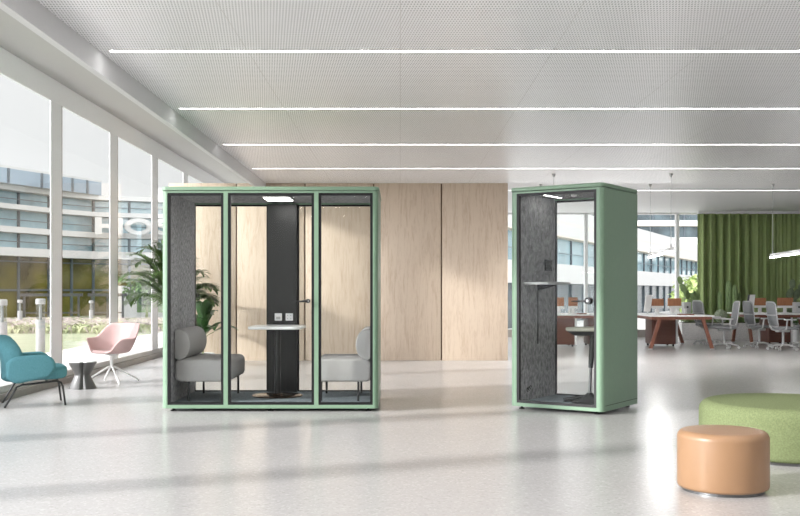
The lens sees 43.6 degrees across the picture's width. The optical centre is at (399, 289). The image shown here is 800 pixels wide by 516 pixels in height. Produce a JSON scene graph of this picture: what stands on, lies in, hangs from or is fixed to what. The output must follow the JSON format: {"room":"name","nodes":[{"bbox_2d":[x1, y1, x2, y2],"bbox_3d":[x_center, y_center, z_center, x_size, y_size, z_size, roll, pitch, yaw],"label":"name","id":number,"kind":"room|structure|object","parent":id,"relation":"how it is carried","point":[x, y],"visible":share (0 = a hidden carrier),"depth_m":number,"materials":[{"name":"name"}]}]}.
{"room":"open-plan office","nodes":[
{"label":"open-plan office","id":0,"kind":"room"},
{"bbox_2d":[7,315,150,352],"bbox_3d":[-46.500,1.570,63.000,87.000,0.540,134.000,0,0,0],"label":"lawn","id":1,"kind":"structure","parent":0,"point":[26,342],"depth_m":27.00,"materials":[{"name":"green plant"}]},
{"bbox_2d":[0,299,7,334],"bbox_3d":[-7.720,0.740,19.400,0.200,1.120,0.200,0,0,0],"label":"bollard light","id":2,"kind":"object","parent":1,"relation":"on","point":[3,302],"visible":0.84,"depth_m":19.35,"materials":[{"name":"white metal"}]},
{"bbox_2d":[17,300,22,319],"bbox_3d":[-15.200,0.950,40.000,0.200,1.120,0.200,0,0,0],"label":"bollard light","id":3,"kind":"object","parent":1,"relation":"on","point":[19,313],"visible":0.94,"depth_m":39.95,"materials":[{"name":"white metal"}]},
{"bbox_2d":[35,299,44,351],"bbox_3d":[-7.550,0.740,21.000,0.200,1.120,0.200,0,0,0],"label":"bollard light","id":4,"kind":"object","parent":1,"relation":"on","point":[40,323],"visible":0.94,"depth_m":20.93,"materials":[{"name":"white metal"}]},
{"bbox_2d":[20,293,82,317],"bbox_3d":[-17.313,0.895,49.681,3.000,1.450,0.140,0,0,-8],"label":"railing","id":5,"kind":"object","parent":1,"relation":"on","point":[24,295],"visible":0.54,"depth_m":49.59,"materials":[{"name":"black metal"}]},
{"bbox_2d":[0,165,162,317],"bbox_3d":[-23.139,-2.800,66.380,44.004,9.280,20.206,0,0,-42],"label":"office building","id":6,"kind":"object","parent":1,"relation":"on","point":[24,193],"visible":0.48,"depth_m":66.40,"materials":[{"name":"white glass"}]},
{"bbox_2d":[4,317,162,333],"bbox_3d":[-13.029,1.342,40.029,10.431,0.632,23.125,0,0,-22],"label":"meadow grass","id":7,"kind":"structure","parent":1,"relation":"on","point":[17,328],"depth_m":31.18,"materials":[{"name":"green plant"}]},
{"bbox_2d":[4,316,162,333],"bbox_3d":[-12.938,1.323,40.251,10.245,0.661,22.542,0,0,-23],"label":"flowers","id":8,"kind":"object","parent":1,"relation":"on","point":[69,319],"visible":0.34,"depth_m":34.83,"materials":[{"name":"white plant"}]},
{"bbox_2d":[89,300,92,318],"bbox_3d":[-13.900,1.030,45.000,0.200,1.120,0.200,0,0,0],"label":"bollard light","id":9,"kind":"object","parent":1,"relation":"on","point":[90,301],"visible":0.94,"depth_m":44.92,"materials":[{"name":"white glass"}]},
{"bbox_2d":[88,293,126,317],"bbox_3d":[-14.657,0.895,50.104,1.900,1.450,0.140,0,0,-8],"label":"railing","id":10,"kind":"object","parent":1,"relation":"on","point":[89,294],"visible":0.67,"depth_m":50.05,"materials":[{"name":"black metal"}]},
{"bbox_2d":[118,286,162,317],"bbox_3d":[-14.450,0.740,63.975,6.500,2.000,4.050,0,0,0],"label":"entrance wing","id":11,"kind":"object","parent":1,"relation":"on","point":[136,311],"visible":0.11,"depth_m":62.00},
{"bbox_2d":[122,277,160,317],"bbox_3d":[-15.163,0.422,60.020,3.337,2.643,3.204,0,0,0],"label":"tree","id":12,"kind":"object","parent":1,"relation":"on","point":[138,289],"visible":0.46,"depth_m":59.44,"materials":[{"name":"green plant"}]},
{"bbox_2d":[0,332,162,380],"bbox_3d":[-5.950,1.320,18.000,2.300,0.120,44.000,0,0,0],"label":"floor","id":13,"kind":"structure","parent":0,"point":[78,353],"depth_m":20.49,"materials":[{"name":"white concrete"}]},
{"bbox_2d":[0,344,162,401],"bbox_3d":[-4.650,1.127,11.200,0.300,0.075,30.400,0,0,0],"label":"trim","id":14,"kind":"structure","parent":13,"relation":"on","point":[5,386],"depth_m":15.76,"materials":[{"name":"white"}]},
{"bbox_2d":[50,100,61,362],"bbox_3d":[-4.507,-0.680,13.116,0.014,3.540,0.432,0,0,0],"label":"trim","id":15,"kind":"structure","parent":14,"relation":"on","point":[55,109],"depth_m":13.10,"materials":[{"name":"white metal"}]},
{"bbox_2d":[109,132,117,358],"bbox_3d":[-4.507,-0.680,15.746,0.014,3.540,0.432,0,0,0],"label":"trim","id":16,"kind":"structure","parent":14,"relation":"on","point":[113,139],"depth_m":15.71,"materials":[{"name":"white metal"}]},
{"bbox_2d":[151,155,157,349],"bbox_3d":[-4.507,-0.680,18.376,0.014,3.540,0.432,0,0,0],"label":"trim","id":17,"kind":"structure","parent":14,"relation":"on","point":[154,161],"depth_m":18.33,"materials":[{"name":"white metal"}]},
{"bbox_2d":[183,172,187,182],"bbox_3d":[-4.507,-0.680,21.006,0.014,3.540,0.432,0,0,0],"label":"trim","id":18,"kind":"structure","parent":14,"relation":"on","point":[185,176],"depth_m":20.98,"materials":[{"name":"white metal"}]},
{"bbox_2d":[0,9,246,183],"bbox_3d":[-3.600,-2.800,11.300,2.400,0.120,30.600,0,0,0],"label":"ceiling","id":19,"kind":"structure","parent":0,"point":[16,38],"depth_m":13.67,"materials":[{"name":"grey paint"}]},
{"bbox_2d":[0,47,222,182],"bbox_3d":[-4.515,-2.595,11.300,0.030,0.290,30.600,0,0,0],"label":"trim","id":20,"kind":"structure","parent":19,"relation":"attached to","point":[12,67],"depth_m":14.45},
{"bbox_2d":[169,183,507,359],"bbox_3d":[-1.085,-0.320,17.660,5.966,3.120,0.120,0,0,0],"label":"wall","id":21,"kind":"structure","parent":0,"point":[474,215],"depth_m":17.60,"materials":[{"name":"brown wood"}]},
{"bbox_2d":[236,184,441,359],"bbox_3d":[-1.090,-0.320,17.730,5.940,3.120,0.140,0,0,0],"label":"trim","id":22,"kind":"structure","parent":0,"point":[236,184],"depth_m":17.66,"materials":[{"name":"brown metal"}]},
{"bbox_2d":[0,337,799,515],"bbox_3d":[5.290,1.300,11.200,19.420,0.120,30.400,0,0,0],"label":"floor","id":23,"kind":"structure","parent":0,"point":[443,437],"depth_m":7.87,"materials":[{"name":"stone"}]},
{"bbox_2d":[0,335,66,407],"bbox_3d":[-4.022,0.863,10.861,0.751,0.766,0.735,0,0,-24],"label":"lounge chair","id":24,"kind":"object","parent":23,"relation":"on","point":[17,366],"visible":1,"depth_m":10.56,"materials":[{"name":"teal fabric"}]},
{"bbox_2d":[38,363,66,379],"bbox_3d":[-3.953,0.891,10.892,0.600,0.152,0.560,0,0,-24],"label":"seat cushion","id":25,"kind":"object","parent":24,"relation":"on","point":[60,371],"depth_m":10.75,"materials":[{"name":"teal fabric"}]},
{"bbox_2d":[68,360,96,389],"bbox_3d":[-4.000,1.067,12.600,0.358,0.346,0.358,0,0,0],"label":"side table","id":26,"kind":"object","parent":23,"relation":"on","point":[82,369],"visible":1,"depth_m":12.49,"materials":[{"name":"silver metal"}]},
{"bbox_2d":[86,323,139,384],"bbox_3d":[-3.859,0.847,13.444,0.702,0.793,0.674,0,0,25],"label":"swivel chair","id":27,"kind":"object","parent":23,"relation":"on","point":[115,338],"visible":0.98,"depth_m":13.59,"materials":[{"name":"pink plastic"}]},
{"bbox_2d":[118,240,220,307],"bbox_3d":[-3.748,0.199,16.358,1.696,2.082,1.724,0,0,-26],"label":"potted palm","id":28,"kind":"object","parent":23,"relation":"on","point":[157,274],"visible":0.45,"depth_m":16.27,"materials":[{"name":"plant"}]},
{"bbox_2d":[196,299,238,353],"bbox_3d":[-3.314,0.690,16.933,0.973,1.100,0.992,0,0,30],"label":"potted plant","id":29,"kind":"object","parent":23,"relation":"on","point":[204,310],"visible":0.34,"depth_m":16.83,"materials":[{"name":"green plant"}]},
{"bbox_2d":[162,187,380,410],"bbox_3d":[-1.325,0.092,10.845,2.224,2.295,1.407,0,0,0],"label":"booth","id":30,"kind":"object","parent":23,"relation":"on","point":[180,204],"visible":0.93,"depth_m":10.54,"materials":[{"name":"green metal"}]},
{"bbox_2d":[175,326,244,400],"bbox_3d":[-2.054,0.786,10.880,0.600,0.757,0.940,0,0,0],"label":"bench","id":31,"kind":"object","parent":30,"relation":"on","point":[190,365],"visible":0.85,"depth_m":10.42,"materials":[{"name":"grey fabric"}]},
{"bbox_2d":[248,325,305,398],"bbox_3d":[-1.348,0.779,11.000,0.580,0.772,0.700,0,0,0],"label":"pedestal table","id":32,"kind":"object","parent":30,"relation":"on","point":[277,394],"visible":1,"depth_m":10.96,"materials":[{"name":"white metal"}]},
{"bbox_2d":[262,196,293,200],"bbox_3d":[-1.320,-0.992,10.835,0.300,0.014,0.410,0,0,0],"label":"ceiling lamp","id":33,"kind":"object","parent":30,"relation":"on","point":[269,198],"depth_m":10.72,"materials":[{"name":"white plastic"}]},
{"bbox_2d":[275,313,281,320],"bbox_3d":[-1.390,0.308,11.424,0.084,0.084,0.012,0,0,0],"label":"power outlet","id":34,"kind":"object","parent":30,"relation":"attached to","point":[278,316],"depth_m":11.42,"materials":[{"name":"white plastic"}]},
{"bbox_2d":[286,313,292,320],"bbox_3d":[-1.265,0.308,11.424,0.084,0.084,0.012,0,0,0],"label":"power outlet","id":35,"kind":"object","parent":30,"relation":"attached to","point":[289,316],"depth_m":11.42,"materials":[{"name":"white plastic"}]},
{"bbox_2d":[321,326,369,400],"bbox_3d":[-0.597,0.786,10.880,0.600,0.757,0.940,0,0,0],"label":"bench","id":36,"kind":"object","parent":30,"relation":"on","point":[334,367],"visible":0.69,"depth_m":10.41,"materials":[{"name":"grey fabric"}]},
{"bbox_2d":[557,318,576,346],"bbox_3d":[3.545,0.930,22.043,0.610,0.620,0.615,0,0,0],"label":"drawer pedestal","id":37,"kind":"object","parent":23,"relation":"on","point":[564,337],"visible":0.49,"depth_m":21.73,"materials":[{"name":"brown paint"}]},
{"bbox_2d":[511,182,636,413],"bbox_3d":[1.832,0.087,10.540,1.046,2.305,1.019,0,0,34],"label":"booth","id":38,"kind":"object","parent":23,"relation":"on","point":[534,209],"visible":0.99,"depth_m":10.43,"materials":[{"name":"green metal"}]},
{"bbox_2d":[524,282,569,284],"bbox_3d":[1.595,-0.071,10.695,0.290,0.027,0.610,0,0,34],"label":"shelf","id":39,"kind":"object","parent":38,"relation":"attached to","point":[525,283],"depth_m":10.54,"materials":[{"name":"grey plastic"}]},
{"bbox_2d":[563,326,593,404],"bbox_3d":[1.959,0.768,10.368,0.389,0.795,0.410,0,0,-38],"label":"stool","id":40,"kind":"object","parent":38,"relation":"on","point":[588,398],"visible":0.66,"depth_m":10.33,"materials":[{"name":"metal"}]},
{"bbox_2d":[557,313,593,317],"bbox_3d":[3.575,0.882,22.250,1.950,0.715,1.300,0,0,0],"label":"desk","id":41,"kind":"object","parent":23,"relation":"on","point":[565,315],"visible":0.05,"depth_m":21.66,"materials":[{"name":"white wood"}]},
{"bbox_2d":[557,297,563,313],"bbox_3d":[3.530,0.345,22.205,0.220,0.360,0.150,0,0,0],"label":"monitor","id":42,"kind":"object","parent":41,"relation":"on","point":[560,300],"visible":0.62,"depth_m":22.19,"materials":[{"name":"orange plastic"}]},
{"bbox_2d":[568,297,577,313],"bbox_3d":[3.840,0.345,22.205,0.200,0.360,0.150,0,0,0],"label":"monitor","id":43,"kind":"object","parent":41,"relation":"on","point":[572,305],"visible":0.9,"depth_m":22.19,"materials":[{"name":"orange plastic"}]},
{"bbox_2d":[508,329,644,336],"bbox_3d":[8.450,1.140,26.325,13.100,0.200,0.250,0,0,0],"label":"baseboard","id":44,"kind":"structure","parent":23,"relation":"on","point":[640,332],"depth_m":26.20,"materials":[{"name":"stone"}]},
{"bbox_2d":[584,214,587,312],"bbox_3d":[4.880,-0.491,26.280,0.080,3.062,0.160,0,0,0],"label":"trim","id":45,"kind":"structure","parent":44,"relation":"on","point":[585,215],"depth_m":26.20,"materials":[{"name":"white metal"}]},
{"bbox_2d":[675,214,678,321],"bbox_3d":[7.280,-0.491,26.280,0.080,3.062,0.160,0,0,0],"label":"trim","id":46,"kind":"structure","parent":44,"relation":"on","point":[676,215],"depth_m":26.20,"materials":[{"name":"white metal"}]},
{"bbox_2d":[584,318,593,344],"bbox_3d":[4.255,0.930,22.192,0.250,0.620,0.615,0,0,0],"label":"drawer pedestal","id":47,"kind":"object","parent":23,"relation":"on","point":[587,321],"visible":0.28,"depth_m":22.03,"materials":[{"name":"white paint"}]},
{"bbox_2d":[645,319,677,345],"bbox_3d":[5.805,0.930,22.192,0.570,0.620,0.615,0,0,0],"label":"drawer pedestal","id":48,"kind":"object","parent":23,"relation":"on","point":[667,333],"visible":0.76,"depth_m":21.89,"materials":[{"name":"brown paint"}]},
{"bbox_2d":[637,313,714,349],"bbox_3d":[5.855,0.882,21.910,1.366,0.715,2.380,0,0,0],"label":"desk","id":49,"kind":"object","parent":23,"relation":"on","point":[664,316],"visible":0.7,"depth_m":20.79,"materials":[{"name":"brown wood"}]},
{"bbox_2d":[643,295,652,313],"bbox_3d":[5.399,0.315,21.832,0.220,0.420,0.180,0,0,-20],"label":"monitor","id":50,"kind":"object","parent":49,"relation":"on","point":[648,299],"visible":0.86,"depth_m":21.79,"materials":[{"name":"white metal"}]},
{"bbox_2d":[651,299,663,313],"bbox_3d":[5.770,0.360,22.405,0.270,0.330,0.150,0,0,0],"label":"monitor","id":51,"kind":"object","parent":49,"relation":"on","point":[656,303],"visible":0.77,"depth_m":22.39,"materials":[{"name":"orange plastic"}]},
{"bbox_2d":[668,298,680,313],"bbox_3d":[6.120,0.355,22.305,0.300,0.340,0.150,0,0,0],"label":"monitor","id":52,"kind":"object","parent":49,"relation":"on","point":[674,303],"visible":0.88,"depth_m":22.29,"materials":[{"name":"orange plastic"}]},
{"bbox_2d":[682,302,690,312],"bbox_3d":[6.500,0.400,22.698,0.160,0.250,0.204,0,0,0],"label":"file box","id":53,"kind":"object","parent":49,"relation":"on","point":[687,305],"visible":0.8,"depth_m":22.60,"materials":[{"name":"grey plastic"}]},
{"bbox_2d":[692,300,721,344],"bbox_3d":[7.000,0.736,22.753,0.638,1.008,0.650,0,0,-15],"label":"chair","id":54,"kind":"object","parent":23,"relation":"on","point":[698,307],"visible":0.55,"depth_m":22.65,"materials":[{"name":"grey fabric"}]},
{"bbox_2d":[677,425,769,497],"bbox_3d":[2.005,1.051,6.210,0.550,0.378,0.550,0,0,0],"label":"ottoman","id":55,"kind":"object","parent":23,"relation":"on","point":[726,461],"visible":1,"depth_m":5.99,"materials":[{"name":"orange leather"}]},
{"bbox_2d":[710,301,739,348],"bbox_3d":[6.869,0.736,21.198,0.638,1.008,0.650,0,0,2],"label":"chair","id":56,"kind":"object","parent":23,"relation":"on","point":[733,321],"visible":0.98,"depth_m":21.13,"materials":[{"name":"grey plastic"}]},
{"bbox_2d":[678,322,798,339],"bbox_3d":[10.600,1.025,25.050,7.200,0.430,0.440,0,0,0],"label":"planter box","id":57,"kind":"object","parent":23,"relation":"on","point":[689,330],"visible":0.39,"depth_m":24.83,"materials":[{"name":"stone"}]},
{"bbox_2d":[677,276,697,321],"bbox_3d":[7.189,0.242,25.004,0.503,1.172,0.177,0,0,10],"label":"cactus","id":58,"kind":"object","parent":57,"relation":"on","point":[683,288],"visible":0.57,"depth_m":24.96,"materials":[{"name":"green plant"}]},
{"bbox_2d":[690,291,699,299],"bbox_3d":[7.373,0.421,25.002,0.263,0.805,0.132,0,0,0],"label":"cactus","id":59,"kind":"object","parent":57,"relation":"in","point":[694,294],"visible":0.43,"depth_m":24.99,"materials":[{"name":"green plant"}]},
{"bbox_2d":[718,292,721,309],"bbox_3d":[8.002,0.430,25.000,0.098,0.780,0.099,0,0,0],"label":"cactus","id":60,"kind":"object","parent":57,"relation":"in","point":[719,293],"visible":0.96,"depth_m":24.96,"materials":[{"name":"green plant"}]},
{"bbox_2d":[714,309,726,322],"bbox_3d":[7.980,0.649,24.880,0.316,0.337,0.312,0,0,0],"label":"barrel cactus","id":61,"kind":"object","parent":57,"relation":"on","point":[720,312],"visible":0.83,"depth_m":24.78,"materials":[{"name":"green plant"}]},
{"bbox_2d":[726,281,731,321],"bbox_3d":[8.242,0.295,25.050,0.152,1.050,0.154,0,0,0],"label":"cactus","id":62,"kind":"object","parent":57,"relation":"in","point":[728,284],"visible":0.82,"depth_m":25.00,"materials":[{"name":"green plant"}]},
{"bbox_2d":[732,285,736,305],"bbox_3d":[8.362,0.345,24.980,0.130,0.950,0.132,0,0,0],"label":"cactus","id":63,"kind":"object","parent":57,"relation":"in","point":[734,288],"visible":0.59,"depth_m":24.93,"materials":[{"name":"green plant"}]},
{"bbox_2d":[678,317,796,322],"bbox_3d":[10.558,0.737,25.025,7.250,0.165,0.685,0,0,0],"label":"ground cover","id":64,"kind":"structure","parent":57,"relation":"in","point":[741,319],"depth_m":24.93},
{"bbox_2d":[737,293,740,317],"bbox_3d":[8.482,0.450,25.050,0.108,0.740,0.110,0,0,0],"label":"cactus","id":65,"kind":"object","parent":57,"relation":"in","point":[738,294],"visible":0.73,"depth_m":25.01,"materials":[{"name":"green plant"}]},
{"bbox_2d":[786,279,799,321],"bbox_3d":[9.869,0.277,24.978,0.490,1.101,0.170,0,0,0],"label":"cactus","id":66,"kind":"object","parent":57,"relation":"on","point":[796,294],"visible":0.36,"depth_m":24.96,"materials":[{"name":"green plant"}]},
{"bbox_2d":[699,393,799,466],"bbox_3d":[2.970,1.040,7.620,1.330,0.401,1.330,0,0,0],"label":"ottoman","id":67,"kind":"object","parent":23,"relation":"on","point":[776,414],"visible":0.68,"depth_m":7.17,"materials":[{"name":"green fabric"}]},
{"bbox_2d":[743,301,773,347],"bbox_3d":[7.741,0.736,21.552,0.638,1.008,0.650,0,0,-8],"label":"chair","id":68,"kind":"object","parent":23,"relation":"on","point":[748,308],"visible":0.83,"depth_m":21.47,"materials":[{"name":"grey plastic"}]},
{"bbox_2d":[727,312,799,344],"bbox_3d":[8.450,0.882,23.000,1.400,0.715,1.400,0,0,0],"label":"desk","id":69,"kind":"object","parent":23,"relation":"on","point":[790,314],"visible":0.52,"depth_m":22.36,"materials":[{"name":"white wood"}]},
{"bbox_2d":[747,295,754,305],"bbox_3d":[8.035,0.315,22.977,0.250,0.420,0.180,0,0,-20],"label":"monitor","id":70,"kind":"object","parent":69,"relation":"on","point":[751,298],"visible":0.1,"depth_m":22.94,"materials":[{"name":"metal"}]},
{"bbox_2d":[754,298,765,312],"bbox_3d":[8.320,0.355,23.105,0.260,0.340,0.150,0,0,0],"label":"monitor","id":71,"kind":"object","parent":69,"relation":"on","point":[759,303],"visible":0.98,"depth_m":23.09,"materials":[{"name":"orange plastic"}]},
{"bbox_2d":[777,298,792,312],"bbox_3d":[8.780,0.350,22.805,0.360,0.350,0.150,0,0,0],"label":"monitor","id":72,"kind":"object","parent":69,"relation":"on","point":[784,303],"visible":0.98,"depth_m":22.79,"materials":[{"name":"orange plastic"}]},
{"bbox_2d":[792,302,799,312],"bbox_3d":[9.020,0.400,22.698,0.160,0.250,0.204,0,0,0],"label":"file box","id":73,"kind":"object","parent":69,"relation":"on","point":[795,305],"visible":0.86,"depth_m":22.60,"materials":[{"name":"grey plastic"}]},
{"bbox_2d":[759,318,792,343],"bbox_3d":[8.645,0.930,22.992,0.550,0.620,0.615,0,0,0],"label":"drawer pedestal","id":74,"kind":"object","parent":23,"relation":"on","point":[768,335],"visible":0.59,"depth_m":22.70,"materials":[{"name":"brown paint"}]},
{"bbox_2d":[766,301,798,350],"bbox_3d":[7.931,0.736,20.703,0.638,1.008,0.650,0,0,-4],"label":"chair","id":75,"kind":"object","parent":23,"relation":"on","point":[771,308],"visible":1,"depth_m":20.63,"materials":[{"name":"grey plastic"}]},
{"bbox_2d":[792,318,799,346],"bbox_3d":[8.778,0.736,21.598,0.638,1.008,0.650,0,0,30],"label":"chair","id":76,"kind":"object","parent":23,"relation":"on","point":[798,326],"visible":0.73,"depth_m":21.59,"materials":[{"name":"grey plastic"}]},
{"bbox_2d":[793,319,799,341],"bbox_3d":[9.573,0.879,23.979,0.806,0.721,0.622,0,0,45],"label":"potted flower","id":77,"kind":"object","parent":23,"relation":"on","point":[796,333],"visible":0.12,"depth_m":23.90,"materials":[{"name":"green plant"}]},
{"bbox_2d":[37,0,799,182],"bbox_3d":[6.320,-1.970,6.800,17.360,0.180,21.600,0,0,0],"label":"ceiling","id":78,"kind":"structure","parent":0,"point":[179,79],"depth_m":8.64,"materials":[{"name":"paint"}]},
{"bbox_2d":[0,0,265,186],"bbox_3d":[-2.390,-2.222,11.300,0.060,1.036,30.600,0,0,0],"label":"ceiling beam","id":79,"kind":"structure","parent":78,"relation":"attached to","point":[32,14],"depth_m":8.15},
{"bbox_2d":[107,50,799,51],"bbox_3d":[6.300,-1.879,7.866,17.200,0.002,0.044,0,0,0],"label":"recessed light","id":80,"kind":"object","parent":78,"relation":"in","point":[107,50],"visible":1,"depth_m":7.84,"materials":[{"name":"white paint"}]},
{"bbox_2d":[110,51,799,51],"bbox_3d":[6.300,-1.877,7.866,17.160,0.001,0.032,0,0,0],"label":"diffuser","id":81,"kind":"object","parent":80,"relation":"attached to","point":[110,51],"depth_m":7.87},
{"bbox_2d":[178,108,799,108],"bbox_3d":[6.300,-1.879,10.360,17.200,0.002,0.044,0,0,0],"label":"recessed light","id":82,"kind":"object","parent":78,"relation":"in","point":[178,108],"visible":1,"depth_m":10.34,"materials":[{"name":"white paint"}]},
{"bbox_2d":[222,144,799,144],"bbox_3d":[6.300,-1.879,12.920,17.200,0.002,0.044,0,0,0],"label":"recessed light","id":83,"kind":"object","parent":78,"relation":"in","point":[222,144],"visible":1,"depth_m":12.91,"materials":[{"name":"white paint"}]},
{"bbox_2d":[251,168,799,168],"bbox_3d":[6.300,-1.879,15.470,17.200,0.002,0.044,0,0,0],"label":"recessed light","id":84,"kind":"object","parent":78,"relation":"in","point":[251,168],"visible":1,"depth_m":15.46,"materials":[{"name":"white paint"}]},
{"bbox_2d":[304,183,799,212],"bbox_3d":[6.320,-2.101,22.100,17.360,0.158,9.000,0,0,0],"label":"ceiling","id":85,"kind":"structure","parent":0,"point":[647,201],"depth_m":21.86,"materials":[{"name":"white paint"}]},
{"bbox_2d":[508,213,696,214],"bbox_3d":[8.450,-2.003,26.290,13.100,0.037,0.220,0,0,0],"label":"trim","id":86,"kind":"structure","parent":85,"relation":"attached to","point":[508,213],"depth_m":26.18,"materials":[{"name":"white metal"}]},
{"bbox_2d":[508,190,799,190],"bbox_3d":[6.300,-2.021,20.300,17.200,0.002,0.038,0,0,0],"label":"recessed light","id":87,"kind":"object","parent":85,"relation":"in","point":[508,190],"visible":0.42,"depth_m":20.30,"materials":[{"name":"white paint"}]},
{"bbox_2d":[648,174,673,257],"bbox_3d":[4.585,-1.320,17.650,0.060,1.404,3.166,0,0,8],"label":"pendant light","id":88,"kind":"object","parent":85,"relation":"hanging from","point":[670,249],"visible":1,"depth_m":17.17,"materials":[{"name":"white"}]},
{"bbox_2d":[648,251,673,257],"bbox_3d":[4.585,-0.624,17.650,0.052,0.012,3.166,0,0,8],"label":"diffuser","id":89,"kind":"object","parent":88,"relation":"attached to","point":[657,253],"depth_m":17.74,"materials":[{"name":"white"}]},
{"bbox_2d":[697,211,799,321],"bbox_3d":[11.270,-0.411,25.747,7.200,3.222,0.248,0,0,0],"label":"curtain","id":90,"kind":"object","parent":85,"relation":"hanging from","point":[736,247],"visible":0.65,"depth_m":25.75,"materials":[{"name":"fabric"}]},
{"bbox_2d":[770,184,799,257],"bbox_3d":[6.910,-1.320,17.650,0.060,1.404,3.170,0,0,8],"label":"pendant light","id":91,"kind":"object","parent":85,"relation":"hanging from","point":[793,252],"visible":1,"depth_m":18.05,"materials":[{"name":"white plastic"}]},
{"bbox_2d":[770,253,799,257],"bbox_3d":[6.910,-0.624,17.650,0.052,0.012,3.170,0,0,8],"label":"diffuser","id":92,"kind":"object","parent":91,"relation":"attached to","point":[772,255],"depth_m":18.35,"materials":[{"name":"white plastic"}]},
{"bbox_2d":[509,311,682,328],"bbox_3d":[30.750,2.090,75.750,58.500,0.100,98.500,0,0,0],"label":"floor","id":93,"kind":"structure","parent":0,"point":[640,322],"depth_m":61.83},
{"bbox_2d":[508,215,696,328],"bbox_3d":[17.759,-1.460,86.680,41.282,7.000,77.360,0,0,0],"label":"balcony building","id":94,"kind":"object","parent":93,"relation":"on","point":[655,275],"visible":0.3,"depth_m":69.25,"materials":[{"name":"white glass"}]},
{"bbox_2d":[668,274,696,312],"bbox_3d":[11.585,0.710,38.028,2.740,2.668,3.093,0,0,0],"label":"young tree","id":95,"kind":"object","parent":93,"relation":"on","point":[691,286],"visible":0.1,"depth_m":37.82,"materials":[{"name":"green plant"}]},
{"label":"outside","id":96,"kind":"structure","parent":0,"visible":0},
{"bbox_2d":[593,215,696,243],"bbox_3d":[40.035,-5.660,144.000,44.070,15.400,8.000,0,0,0],"label":"office block","id":97,"kind":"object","parent":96,"point":[664,225],"visible":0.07,"depth_m":140.78,"materials":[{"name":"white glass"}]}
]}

